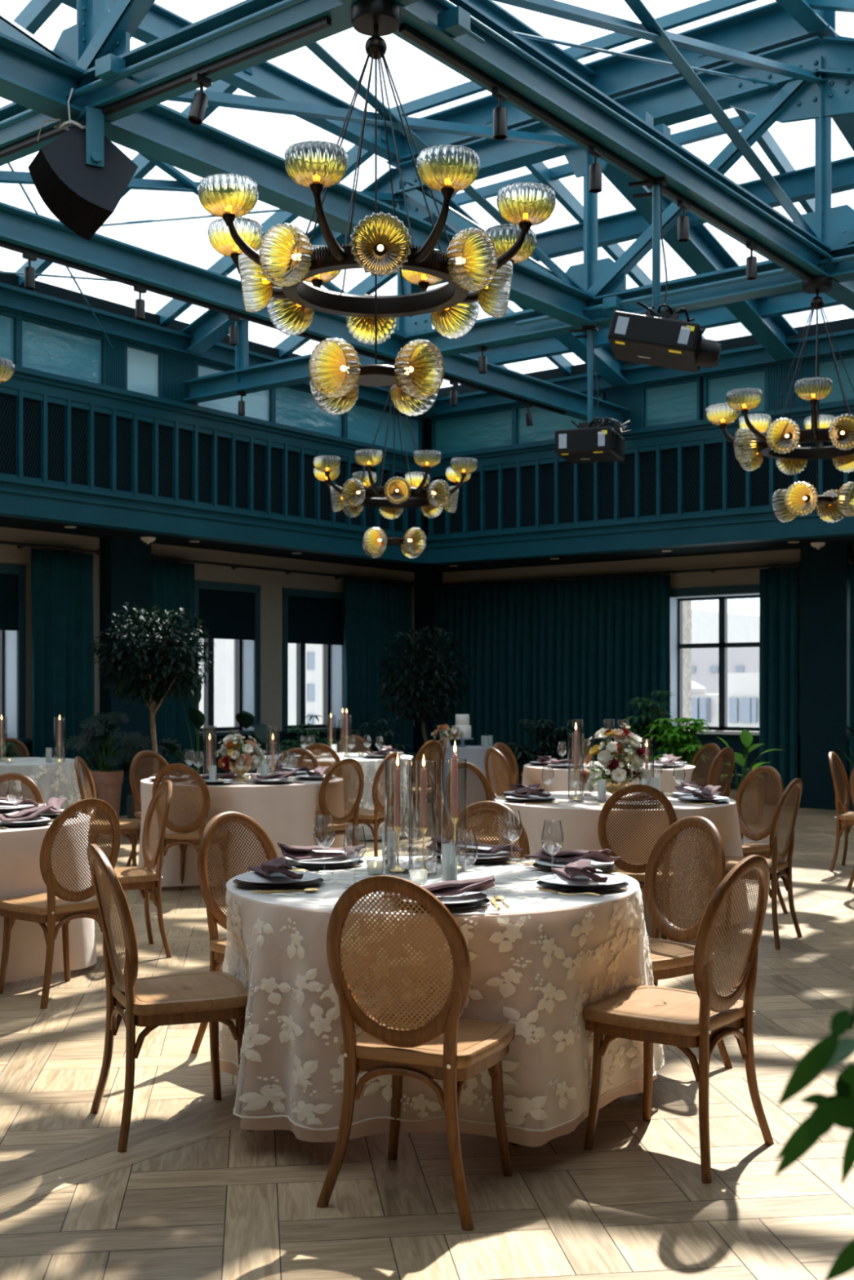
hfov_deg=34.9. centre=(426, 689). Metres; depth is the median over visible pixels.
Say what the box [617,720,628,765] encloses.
hurricane vase
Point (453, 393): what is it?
spotlight
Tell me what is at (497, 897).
bowl
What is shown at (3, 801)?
napkin
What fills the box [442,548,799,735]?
wall
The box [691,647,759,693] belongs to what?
office building
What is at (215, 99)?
ceiling beam
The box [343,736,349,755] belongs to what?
candlestick
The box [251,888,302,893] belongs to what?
knife
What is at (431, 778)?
dining chair
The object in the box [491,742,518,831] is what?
dining chair
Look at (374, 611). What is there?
curtain
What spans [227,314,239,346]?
spotlight
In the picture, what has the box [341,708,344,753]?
taper candle
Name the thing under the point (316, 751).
napkin
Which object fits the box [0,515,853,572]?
cornice
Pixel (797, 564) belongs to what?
curtain rod
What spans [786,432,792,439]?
bulb
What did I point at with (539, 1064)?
tablecloth
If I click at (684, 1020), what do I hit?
dining chair
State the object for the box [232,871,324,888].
dinner plate
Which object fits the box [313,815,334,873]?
wine glass
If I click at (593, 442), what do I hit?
projector
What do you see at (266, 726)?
hurricane vase
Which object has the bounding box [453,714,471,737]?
wedding cake
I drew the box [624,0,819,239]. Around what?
brace
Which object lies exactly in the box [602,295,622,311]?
junction box
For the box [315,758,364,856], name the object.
dining chair
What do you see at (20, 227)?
tie beam
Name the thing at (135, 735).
potted plant
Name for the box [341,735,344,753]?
candlestick
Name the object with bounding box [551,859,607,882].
napkin
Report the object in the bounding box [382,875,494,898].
napkin
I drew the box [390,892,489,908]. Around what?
dinner plate
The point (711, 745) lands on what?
dining chair
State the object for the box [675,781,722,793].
napkin
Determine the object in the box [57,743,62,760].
candlestick
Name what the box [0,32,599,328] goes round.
tie beam
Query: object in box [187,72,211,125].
spotlight
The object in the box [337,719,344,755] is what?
hurricane vase
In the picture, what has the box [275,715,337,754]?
potted plant
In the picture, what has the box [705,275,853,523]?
chandelier
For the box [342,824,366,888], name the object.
wine glass
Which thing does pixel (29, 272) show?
spotlight
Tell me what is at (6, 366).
chandelier
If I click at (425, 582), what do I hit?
trim
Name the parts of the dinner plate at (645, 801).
plate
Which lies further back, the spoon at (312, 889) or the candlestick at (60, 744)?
the candlestick at (60, 744)
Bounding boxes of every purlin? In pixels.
[428,155,853,286]
[451,115,745,205]
[462,289,841,365]
[466,0,597,84]
[774,0,828,31]
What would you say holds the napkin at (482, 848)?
on the dinner plate at (499, 856)
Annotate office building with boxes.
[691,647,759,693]
[691,672,759,727]
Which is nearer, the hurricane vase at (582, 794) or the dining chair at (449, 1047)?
the dining chair at (449, 1047)
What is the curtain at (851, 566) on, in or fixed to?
hanging from the curtain rod
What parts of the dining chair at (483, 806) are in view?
cane panel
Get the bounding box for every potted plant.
[0,741,22,757]
[44,711,152,819]
[111,731,196,801]
[128,675,222,774]
[217,710,286,773]
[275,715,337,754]
[343,718,418,775]
[500,742,542,795]
[509,718,602,777]
[619,690,680,762]
[640,717,709,787]
[717,728,782,825]
[730,746,792,822]
[773,1003,853,1279]
[817,726,853,813]
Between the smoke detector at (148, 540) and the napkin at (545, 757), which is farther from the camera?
the smoke detector at (148, 540)
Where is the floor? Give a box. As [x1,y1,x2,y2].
[0,802,853,1279]
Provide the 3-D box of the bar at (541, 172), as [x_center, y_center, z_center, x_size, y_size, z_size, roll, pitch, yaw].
[1.983,-4.760,14.630,0.070,1.435,4.588,0,0,38]
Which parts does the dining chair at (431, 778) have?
cane panel, frame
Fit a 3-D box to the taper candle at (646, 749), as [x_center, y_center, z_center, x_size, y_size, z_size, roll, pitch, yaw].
[1.413,0.498,8.750,0.060,0.349,0.060,0,0,0]
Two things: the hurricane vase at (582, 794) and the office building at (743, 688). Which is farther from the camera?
the office building at (743, 688)
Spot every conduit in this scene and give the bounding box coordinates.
[0,0,309,130]
[435,0,839,264]
[515,253,853,325]
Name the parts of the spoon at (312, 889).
handle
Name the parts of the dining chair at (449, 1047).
leg, leg, cane panel, frame, seat, seat rail, leg, leg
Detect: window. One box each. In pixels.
[0,563,30,742]
[194,580,261,736]
[281,587,343,733]
[669,584,759,735]
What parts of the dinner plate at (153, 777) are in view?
plate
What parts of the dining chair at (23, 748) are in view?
cane panel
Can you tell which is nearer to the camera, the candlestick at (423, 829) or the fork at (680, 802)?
the candlestick at (423, 829)
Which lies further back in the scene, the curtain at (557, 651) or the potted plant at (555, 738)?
the curtain at (557, 651)
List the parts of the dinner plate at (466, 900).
plate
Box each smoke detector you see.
[140,537,155,544]
[809,542,825,549]
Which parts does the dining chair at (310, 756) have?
cane panel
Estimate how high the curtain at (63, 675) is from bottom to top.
2.960 m
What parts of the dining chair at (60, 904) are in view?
leg, leg, seat rail, seat, leg, frame, cane panel, leg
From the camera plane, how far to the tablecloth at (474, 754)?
15.85 m
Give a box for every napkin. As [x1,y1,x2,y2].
[0,797,42,805]
[0,804,53,822]
[35,797,67,813]
[152,769,182,777]
[186,771,239,779]
[247,857,303,879]
[249,769,296,780]
[269,763,313,771]
[277,842,365,860]
[291,751,323,755]
[306,765,328,776]
[363,747,394,755]
[377,745,403,752]
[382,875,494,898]
[426,835,523,853]
[505,787,551,797]
[508,783,540,790]
[524,844,620,862]
[536,755,552,761]
[542,758,584,764]
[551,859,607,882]
[604,791,663,802]
[653,755,681,764]
[657,754,684,762]
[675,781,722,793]
[690,785,720,799]
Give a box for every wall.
[0,282,427,564]
[0,526,414,739]
[426,328,853,564]
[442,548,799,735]
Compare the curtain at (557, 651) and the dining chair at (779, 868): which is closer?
the dining chair at (779, 868)
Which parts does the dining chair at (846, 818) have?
leg, cane panel, frame, leg, seat, seat rail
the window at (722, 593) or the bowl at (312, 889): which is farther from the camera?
the window at (722, 593)
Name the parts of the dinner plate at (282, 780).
plate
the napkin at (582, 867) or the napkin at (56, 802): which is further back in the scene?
the napkin at (56, 802)
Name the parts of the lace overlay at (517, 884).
hem cord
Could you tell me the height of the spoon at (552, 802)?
0.012 m
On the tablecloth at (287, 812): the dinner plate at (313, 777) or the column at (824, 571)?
the dinner plate at (313, 777)
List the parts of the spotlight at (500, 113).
stem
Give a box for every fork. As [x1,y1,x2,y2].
[506,857,524,862]
[537,888,599,896]
[602,871,625,874]
[680,801,714,804]
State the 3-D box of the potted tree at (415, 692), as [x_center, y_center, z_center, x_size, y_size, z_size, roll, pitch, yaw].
[0.009,0.299,17.602,1.344,2.302,1.206,0,0,0]
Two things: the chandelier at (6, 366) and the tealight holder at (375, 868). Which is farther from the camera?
the chandelier at (6, 366)
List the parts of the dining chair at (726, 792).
cane panel, leg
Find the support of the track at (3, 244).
attached to the tie beam at (20, 227)
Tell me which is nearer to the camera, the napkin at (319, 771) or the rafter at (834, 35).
the napkin at (319, 771)
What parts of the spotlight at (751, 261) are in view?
stem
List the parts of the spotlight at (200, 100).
stem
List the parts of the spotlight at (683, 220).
stem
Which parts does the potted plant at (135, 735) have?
pot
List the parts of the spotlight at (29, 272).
stem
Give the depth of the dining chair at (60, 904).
6.33 m
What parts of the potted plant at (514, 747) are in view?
pot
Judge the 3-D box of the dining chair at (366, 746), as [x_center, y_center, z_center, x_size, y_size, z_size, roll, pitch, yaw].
[-0.822,0.978,14.946,0.466,0.945,0.521,0,0,-2]
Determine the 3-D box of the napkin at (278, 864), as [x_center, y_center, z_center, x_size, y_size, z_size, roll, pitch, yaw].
[-0.524,0.608,4.674,0.152,0.058,0.356,0,0,-13]
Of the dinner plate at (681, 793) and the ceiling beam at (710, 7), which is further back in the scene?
the ceiling beam at (710, 7)
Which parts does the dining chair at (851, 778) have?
leg, frame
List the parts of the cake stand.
plate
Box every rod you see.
[0,271,115,281]
[0,540,102,555]
[7,162,114,349]
[101,200,399,226]
[151,554,414,585]
[435,561,799,586]
[512,31,777,86]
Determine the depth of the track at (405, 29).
7.85 m
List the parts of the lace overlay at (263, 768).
hem cord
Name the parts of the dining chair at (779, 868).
leg, leg, seat, seat rail, leg, frame, cane panel, leg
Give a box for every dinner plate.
[0,804,34,812]
[0,816,52,826]
[35,808,78,817]
[148,775,188,781]
[191,778,234,784]
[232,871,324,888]
[250,777,293,784]
[271,770,307,775]
[284,854,364,867]
[289,755,320,759]
[295,774,335,780]
[363,754,388,758]
[385,751,404,755]
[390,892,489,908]
[434,851,513,862]
[502,791,549,795]
[504,795,555,802]
[528,760,551,765]
[532,858,616,871]
[536,873,628,890]
[546,763,582,768]
[613,800,659,808]
[648,763,683,768]
[653,761,687,764]
[671,791,721,796]
[677,795,729,803]
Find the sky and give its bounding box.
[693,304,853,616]
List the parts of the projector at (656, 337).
mount plate, maker plate, len glass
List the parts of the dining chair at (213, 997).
leg, cane panel, frame, leg, seat, seat rail, leg, leg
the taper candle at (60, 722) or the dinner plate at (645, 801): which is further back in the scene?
the taper candle at (60, 722)
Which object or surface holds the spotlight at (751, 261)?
hanging from the track at (405, 29)
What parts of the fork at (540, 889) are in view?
handle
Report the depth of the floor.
4.16 m
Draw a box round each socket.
[222,213,235,226]
[230,253,240,264]
[309,182,323,196]
[311,279,323,287]
[324,471,330,476]
[365,465,372,471]
[373,243,386,256]
[417,281,429,290]
[423,466,430,471]
[440,186,454,200]
[460,473,466,478]
[518,221,531,234]
[719,423,726,430]
[740,409,748,416]
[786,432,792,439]
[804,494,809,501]
[808,399,817,406]
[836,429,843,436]
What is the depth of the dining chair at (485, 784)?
9.50 m
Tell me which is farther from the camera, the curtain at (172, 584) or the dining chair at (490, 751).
the curtain at (172, 584)
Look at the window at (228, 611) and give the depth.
17.40 m
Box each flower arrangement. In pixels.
[214,733,265,780]
[431,724,463,747]
[577,722,650,795]
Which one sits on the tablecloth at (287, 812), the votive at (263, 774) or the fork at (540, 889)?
the votive at (263, 774)
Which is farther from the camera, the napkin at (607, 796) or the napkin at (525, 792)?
the napkin at (525, 792)
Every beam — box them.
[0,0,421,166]
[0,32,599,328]
[0,201,629,430]
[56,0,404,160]
[168,88,584,149]
[337,0,853,311]
[386,1,838,168]
[390,0,757,116]
[492,0,826,84]
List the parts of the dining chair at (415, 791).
leg, seat, seat rail, frame, cane panel, leg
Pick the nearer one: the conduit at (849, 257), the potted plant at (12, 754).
the conduit at (849, 257)
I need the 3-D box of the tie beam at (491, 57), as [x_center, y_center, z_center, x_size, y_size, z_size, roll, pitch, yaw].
[-0.245,-3.360,6.455,0.200,0.240,19.800,0,0,38]
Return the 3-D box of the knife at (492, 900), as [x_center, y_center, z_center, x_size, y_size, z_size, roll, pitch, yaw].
[0.212,0.666,4.246,0.013,0.005,0.220,0,0,-4]
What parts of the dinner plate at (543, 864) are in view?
plate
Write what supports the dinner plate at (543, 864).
on the lace overlay at (517, 884)
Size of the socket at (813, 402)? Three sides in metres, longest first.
0.069 x 0.060 x 0.060 m
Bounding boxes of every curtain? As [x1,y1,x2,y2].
[31,547,94,811]
[151,560,195,774]
[342,578,413,768]
[433,574,670,774]
[759,567,798,805]
[848,563,853,777]
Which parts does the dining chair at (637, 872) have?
leg, frame, cane panel, seat, seat rail, leg, leg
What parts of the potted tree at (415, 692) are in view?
pot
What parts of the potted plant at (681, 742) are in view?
pot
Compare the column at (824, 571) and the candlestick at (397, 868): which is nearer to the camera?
the candlestick at (397, 868)
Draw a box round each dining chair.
[0,737,30,757]
[0,772,44,807]
[0,798,120,1008]
[74,756,141,866]
[86,844,253,1152]
[89,780,173,957]
[125,750,169,866]
[149,763,230,899]
[190,811,277,1053]
[273,747,319,773]
[297,743,348,839]
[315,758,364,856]
[315,875,515,1231]
[334,734,371,753]
[344,751,400,857]
[408,740,442,836]
[410,737,446,823]
[427,772,511,853]
[442,800,529,859]
[445,761,498,844]
[484,747,514,831]
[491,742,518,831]
[581,854,773,1183]
[597,784,676,942]
[644,816,732,1068]
[690,742,722,791]
[701,777,802,949]
[706,746,734,797]
[734,765,787,913]
[828,751,853,871]
[845,767,853,890]
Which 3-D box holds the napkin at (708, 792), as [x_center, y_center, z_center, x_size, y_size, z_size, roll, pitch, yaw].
[1.683,0.618,8.228,0.147,0.058,0.363,0,0,20]
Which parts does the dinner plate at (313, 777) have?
plate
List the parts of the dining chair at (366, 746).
cane panel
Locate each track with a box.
[0,16,331,158]
[0,240,565,414]
[399,22,813,281]
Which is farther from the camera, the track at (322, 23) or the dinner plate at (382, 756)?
the dinner plate at (382, 756)
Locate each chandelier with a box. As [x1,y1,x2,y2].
[0,357,14,382]
[197,0,555,416]
[313,385,477,558]
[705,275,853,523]
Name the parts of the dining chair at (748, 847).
seat, seat rail, cane panel, frame, leg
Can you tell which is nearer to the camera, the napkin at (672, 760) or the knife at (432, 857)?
the knife at (432, 857)
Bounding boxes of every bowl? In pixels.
[229,761,251,780]
[302,887,319,891]
[313,815,334,850]
[342,824,366,862]
[386,806,404,837]
[402,808,421,839]
[415,857,422,861]
[493,895,505,899]
[501,809,522,841]
[568,767,581,787]
[600,777,628,795]
[672,764,685,783]
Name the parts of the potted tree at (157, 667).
pot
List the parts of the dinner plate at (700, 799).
plate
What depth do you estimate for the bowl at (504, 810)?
5.15 m
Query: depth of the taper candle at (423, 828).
4.92 m
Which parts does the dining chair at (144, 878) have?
seat, seat rail, leg, cane panel, frame, leg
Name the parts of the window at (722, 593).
sill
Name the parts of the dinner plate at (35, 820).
plate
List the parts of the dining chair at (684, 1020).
leg, leg, seat, seat rail, leg, frame, cane panel, leg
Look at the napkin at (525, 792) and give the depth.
8.19 m
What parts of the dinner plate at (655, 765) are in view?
plate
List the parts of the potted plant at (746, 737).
pot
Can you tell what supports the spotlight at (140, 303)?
hanging from the track at (3, 244)
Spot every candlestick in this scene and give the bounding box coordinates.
[0,742,4,760]
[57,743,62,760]
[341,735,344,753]
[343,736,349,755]
[389,826,405,871]
[415,826,431,872]
[451,817,462,868]
[571,768,580,799]
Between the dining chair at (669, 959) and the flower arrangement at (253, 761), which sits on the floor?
the dining chair at (669, 959)
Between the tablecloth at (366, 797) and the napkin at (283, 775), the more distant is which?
the tablecloth at (366, 797)
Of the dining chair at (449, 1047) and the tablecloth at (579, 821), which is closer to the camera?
the dining chair at (449, 1047)
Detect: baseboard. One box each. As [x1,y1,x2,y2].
[0,726,417,773]
[678,733,799,805]
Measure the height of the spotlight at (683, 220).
0.250 m
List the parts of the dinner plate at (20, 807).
plate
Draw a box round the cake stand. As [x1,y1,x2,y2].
[452,737,473,746]
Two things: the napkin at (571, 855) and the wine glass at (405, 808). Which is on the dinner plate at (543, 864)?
the napkin at (571, 855)
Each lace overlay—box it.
[0,756,88,836]
[218,855,664,1132]
[256,752,415,835]
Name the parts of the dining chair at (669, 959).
leg, seat rail, seat, frame, cane panel, leg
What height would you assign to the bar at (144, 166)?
1.449 m
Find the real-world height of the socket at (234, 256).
0.069 m
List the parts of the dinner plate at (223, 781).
plate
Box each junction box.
[95,53,133,80]
[437,5,484,44]
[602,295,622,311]
[635,111,653,126]
[653,123,671,138]
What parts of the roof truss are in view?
post, gusset plate, post, gusset plate, gusset plate, post, gusset plate, gusset plate, post, gusset plate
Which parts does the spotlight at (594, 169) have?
stem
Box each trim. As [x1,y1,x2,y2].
[0,270,853,537]
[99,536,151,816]
[414,571,442,768]
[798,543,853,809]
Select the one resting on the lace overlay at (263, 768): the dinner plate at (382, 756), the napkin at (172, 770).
the dinner plate at (382, 756)
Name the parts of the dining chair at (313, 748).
cane panel, frame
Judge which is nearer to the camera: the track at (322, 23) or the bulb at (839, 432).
the track at (322, 23)
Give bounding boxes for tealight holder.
[366,859,383,875]
[408,869,427,884]
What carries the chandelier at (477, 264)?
hanging from the tie beam at (491, 57)
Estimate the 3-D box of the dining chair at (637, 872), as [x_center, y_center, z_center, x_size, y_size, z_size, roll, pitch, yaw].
[1.147,0.978,7.505,0.466,0.945,0.521,0,0,4]
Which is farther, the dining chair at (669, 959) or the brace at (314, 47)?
the brace at (314, 47)
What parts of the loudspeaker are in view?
bracket arm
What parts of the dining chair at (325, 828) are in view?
leg, seat rail, seat, frame, cane panel, leg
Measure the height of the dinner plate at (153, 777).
0.028 m
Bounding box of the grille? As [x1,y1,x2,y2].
[28,149,112,239]
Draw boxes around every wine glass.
[7,780,22,808]
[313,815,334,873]
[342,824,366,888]
[386,806,404,861]
[402,808,421,862]
[453,829,478,877]
[501,809,522,866]
[541,764,554,785]
[541,819,563,866]
[568,767,581,803]
[672,764,685,798]
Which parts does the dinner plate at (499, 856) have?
plate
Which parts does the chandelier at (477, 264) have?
lamp shade, lamp shade, arm, lamp shade, arm, lamp shade, lamp shade, bulb, lamp shade, lamp shade, arm, lamp shade, lamp shade, bulb, lamp shade, stem, rod, bulb, lamp shade, lamp shade, arm, lamp shade, lamp shade, arm, lamp shade, lamp shade, arm, lamp shade, lamp shade, lamp shade, arm, lamp shade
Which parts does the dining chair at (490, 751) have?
cane panel, frame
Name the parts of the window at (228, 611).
sill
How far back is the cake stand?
16.11 m
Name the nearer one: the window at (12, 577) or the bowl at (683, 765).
the bowl at (683, 765)
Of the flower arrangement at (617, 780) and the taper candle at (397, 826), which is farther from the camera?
the flower arrangement at (617, 780)
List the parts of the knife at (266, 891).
handle, blade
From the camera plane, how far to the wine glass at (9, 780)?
7.00 m
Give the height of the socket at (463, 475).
0.069 m
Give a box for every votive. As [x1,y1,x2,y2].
[45,747,52,762]
[210,774,215,781]
[262,764,267,775]
[382,831,395,868]
[441,843,457,881]
[480,735,485,746]
[484,735,488,746]
[488,735,493,746]
[597,778,606,801]
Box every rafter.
[394,168,435,417]
[400,194,630,385]
[601,163,797,359]
[817,69,853,151]
[822,34,839,75]
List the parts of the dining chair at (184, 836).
leg, cane panel, frame, leg, seat, seat rail, leg, leg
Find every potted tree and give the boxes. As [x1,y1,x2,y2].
[87,601,217,839]
[378,623,478,803]
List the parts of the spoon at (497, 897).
handle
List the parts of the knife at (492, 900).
blade, handle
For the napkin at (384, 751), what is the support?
on the dinner plate at (382, 756)
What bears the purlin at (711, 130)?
attached to the bar at (541, 172)
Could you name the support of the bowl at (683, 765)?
on the wine glass at (683, 765)
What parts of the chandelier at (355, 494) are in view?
lamp shade, lamp shade, arm, lamp shade, lamp shade, lamp shade, lamp shade, lamp shade, lamp shade, arm, lamp shade, lamp shade, rod, lamp shade, lamp shade, lamp shade, lamp shade, arm, lamp shade, lamp shade, lamp shade, lamp shade, arm, lamp shade, lamp shade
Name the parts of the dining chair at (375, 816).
seat, seat rail, leg, frame, cane panel, leg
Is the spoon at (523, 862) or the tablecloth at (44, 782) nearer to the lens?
the spoon at (523, 862)
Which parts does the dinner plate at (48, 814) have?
plate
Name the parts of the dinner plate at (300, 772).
plate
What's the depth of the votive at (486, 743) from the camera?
15.99 m
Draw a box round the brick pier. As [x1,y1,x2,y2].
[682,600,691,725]
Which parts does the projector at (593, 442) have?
mount plate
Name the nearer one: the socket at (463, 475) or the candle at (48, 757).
the candle at (48, 757)
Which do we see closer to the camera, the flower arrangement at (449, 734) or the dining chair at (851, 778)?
the dining chair at (851, 778)
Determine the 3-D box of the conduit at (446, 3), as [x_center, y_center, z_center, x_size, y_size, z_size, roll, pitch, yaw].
[-1.484,-3.380,4.663,0.032,0.032,15.450,0,0,38]
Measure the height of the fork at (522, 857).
0.015 m
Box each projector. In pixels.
[555,324,631,463]
[607,176,721,372]
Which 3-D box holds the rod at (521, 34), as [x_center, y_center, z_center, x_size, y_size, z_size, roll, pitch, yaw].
[1.578,-4.190,9.091,0.022,1.398,4.519,0,0,33]
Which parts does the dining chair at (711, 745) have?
cane panel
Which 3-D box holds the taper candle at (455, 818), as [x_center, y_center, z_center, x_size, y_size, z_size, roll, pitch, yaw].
[0.104,0.426,5.050,0.060,0.474,0.060,0,0,0]
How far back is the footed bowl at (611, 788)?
8.34 m
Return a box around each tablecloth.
[0,761,89,835]
[0,811,97,983]
[137,773,346,887]
[219,895,657,1146]
[263,758,413,839]
[434,745,502,813]
[493,791,749,937]
[521,761,695,792]
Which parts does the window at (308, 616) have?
sill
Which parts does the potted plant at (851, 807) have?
pot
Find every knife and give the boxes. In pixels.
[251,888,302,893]
[424,854,437,861]
[488,897,500,909]
[524,802,550,804]
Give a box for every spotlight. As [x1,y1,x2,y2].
[22,252,36,289]
[133,285,146,319]
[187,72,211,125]
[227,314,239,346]
[236,391,246,415]
[448,380,457,406]
[477,345,487,373]
[491,86,508,140]
[524,403,533,426]
[587,145,602,193]
[676,200,689,242]
[746,241,756,279]
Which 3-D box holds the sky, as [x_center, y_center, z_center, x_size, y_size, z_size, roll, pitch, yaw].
[106.492,-14.550,288.222,90.000,152.000,40.000,0,0,38]
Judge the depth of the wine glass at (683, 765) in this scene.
8.50 m
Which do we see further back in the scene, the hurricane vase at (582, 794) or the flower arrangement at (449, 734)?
the flower arrangement at (449, 734)
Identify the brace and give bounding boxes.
[0,170,404,202]
[137,151,407,342]
[306,41,596,303]
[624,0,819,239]
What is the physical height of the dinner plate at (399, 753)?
0.028 m
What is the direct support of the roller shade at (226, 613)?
attached to the window at (228, 611)
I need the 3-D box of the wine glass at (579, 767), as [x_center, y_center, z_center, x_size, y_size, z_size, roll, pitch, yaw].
[0.884,0.574,8.150,0.079,0.211,0.079,0,0,0]
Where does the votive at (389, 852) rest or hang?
on the lace overlay at (517, 884)
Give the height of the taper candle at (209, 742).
0.349 m
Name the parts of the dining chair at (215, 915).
leg, seat, seat rail, frame, cane panel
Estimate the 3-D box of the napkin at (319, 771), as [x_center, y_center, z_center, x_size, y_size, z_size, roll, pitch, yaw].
[-0.828,0.618,10.300,0.152,0.058,0.356,0,0,5]
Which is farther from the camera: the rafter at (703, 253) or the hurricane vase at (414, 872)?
the rafter at (703, 253)
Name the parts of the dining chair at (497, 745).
leg, cane panel, frame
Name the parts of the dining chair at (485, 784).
cane panel, seat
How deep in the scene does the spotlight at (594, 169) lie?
8.03 m
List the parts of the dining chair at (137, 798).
leg, seat, cane panel, frame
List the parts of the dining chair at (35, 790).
cane panel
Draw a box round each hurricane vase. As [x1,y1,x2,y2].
[0,716,7,761]
[55,717,65,762]
[203,725,216,775]
[266,725,279,773]
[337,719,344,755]
[384,759,410,874]
[410,760,436,875]
[440,758,466,871]
[568,733,582,801]
[579,738,593,795]
[603,719,614,750]
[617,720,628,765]
[639,738,653,792]
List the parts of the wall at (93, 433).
clerestory pane, pane frame, clerestory pane, pane frame, ribbed panel, clerestory pane, pane frame, ribbed panel, lattice frame, clerestory pane, pane frame, clerestory pane, pane frame, clerestory pane, pane frame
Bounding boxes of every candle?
[0,715,4,760]
[46,755,50,760]
[57,715,62,760]
[208,735,211,774]
[271,733,275,773]
[328,713,332,755]
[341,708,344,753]
[343,708,349,755]
[369,862,380,871]
[386,848,393,865]
[389,755,405,871]
[413,871,423,882]
[415,755,431,872]
[444,862,454,880]
[451,741,462,868]
[571,723,580,799]
[598,790,604,799]
[644,742,648,782]
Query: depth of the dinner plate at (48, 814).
7.19 m
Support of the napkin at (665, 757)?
on the dinner plate at (677, 762)
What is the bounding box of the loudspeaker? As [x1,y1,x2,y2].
[28,88,137,239]
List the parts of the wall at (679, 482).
pane frame, clerestory pane, clerestory pane, pane frame, ribbed panel, lattice frame, clerestory pane, pane frame, pane frame, clerestory pane, ribbed panel, pane frame, clerestory pane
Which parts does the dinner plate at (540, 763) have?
plate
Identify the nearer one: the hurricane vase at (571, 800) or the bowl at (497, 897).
the bowl at (497, 897)
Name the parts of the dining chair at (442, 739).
seat, leg, cane panel, frame, leg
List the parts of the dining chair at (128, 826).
frame, cane panel, seat rail, seat, leg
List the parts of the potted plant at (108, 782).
pot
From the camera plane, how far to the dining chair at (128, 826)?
10.15 m
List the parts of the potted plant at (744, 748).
pot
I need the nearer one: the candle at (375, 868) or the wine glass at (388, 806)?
the candle at (375, 868)
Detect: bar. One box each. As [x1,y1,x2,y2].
[13,0,61,35]
[16,67,253,287]
[154,134,388,326]
[274,272,396,359]
[484,118,705,338]
[505,306,573,374]
[697,53,814,213]
[807,0,853,13]
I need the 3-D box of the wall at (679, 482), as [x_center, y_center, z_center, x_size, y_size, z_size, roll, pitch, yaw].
[4.177,-2.865,15.664,10.440,2.250,0.325,0,0,38]
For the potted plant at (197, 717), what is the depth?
14.16 m
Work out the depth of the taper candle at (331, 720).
13.69 m
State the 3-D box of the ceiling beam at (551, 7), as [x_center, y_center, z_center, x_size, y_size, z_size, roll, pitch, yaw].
[1.456,-4.180,8.648,0.085,1.482,5.571,0,0,38]
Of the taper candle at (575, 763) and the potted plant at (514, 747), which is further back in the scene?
the potted plant at (514, 747)
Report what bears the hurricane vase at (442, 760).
on the lace overlay at (517, 884)
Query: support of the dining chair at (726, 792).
on the floor
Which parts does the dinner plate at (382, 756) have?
plate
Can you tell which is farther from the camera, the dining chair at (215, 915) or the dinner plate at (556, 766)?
the dinner plate at (556, 766)
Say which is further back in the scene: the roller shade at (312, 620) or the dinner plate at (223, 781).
the roller shade at (312, 620)
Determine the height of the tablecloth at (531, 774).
0.734 m
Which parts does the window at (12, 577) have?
sill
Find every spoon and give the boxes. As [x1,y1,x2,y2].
[261,887,319,893]
[288,868,306,871]
[415,854,429,861]
[493,895,510,908]
[520,861,535,864]
[530,801,559,804]
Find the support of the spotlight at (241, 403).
hanging from the roof truss
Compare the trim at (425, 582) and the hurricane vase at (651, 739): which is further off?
the trim at (425, 582)
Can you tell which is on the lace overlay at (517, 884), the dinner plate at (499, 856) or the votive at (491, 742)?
the dinner plate at (499, 856)
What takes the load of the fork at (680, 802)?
on the tablecloth at (579, 821)
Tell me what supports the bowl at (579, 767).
on the wine glass at (579, 767)
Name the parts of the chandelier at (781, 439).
lamp shade, arm, lamp shade, lamp shade, lamp shade, lamp shade, arm, lamp shade, lamp shade, lamp shade, lamp shade, lamp shade, arm, stem, rod, lamp shade, lamp shade, lamp shade, lamp shade, lamp shade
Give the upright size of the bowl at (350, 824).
0.127 m
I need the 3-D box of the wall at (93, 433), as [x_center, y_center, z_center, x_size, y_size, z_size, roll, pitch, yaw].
[-6.138,-2.865,11.026,0.325,2.250,19.800,0,0,38]
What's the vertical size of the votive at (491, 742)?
0.133 m
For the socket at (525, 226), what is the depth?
6.23 m
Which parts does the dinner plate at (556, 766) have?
plate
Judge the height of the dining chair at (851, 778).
0.945 m
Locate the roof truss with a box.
[181,35,853,403]
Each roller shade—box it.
[0,573,17,631]
[199,588,254,639]
[288,595,342,644]

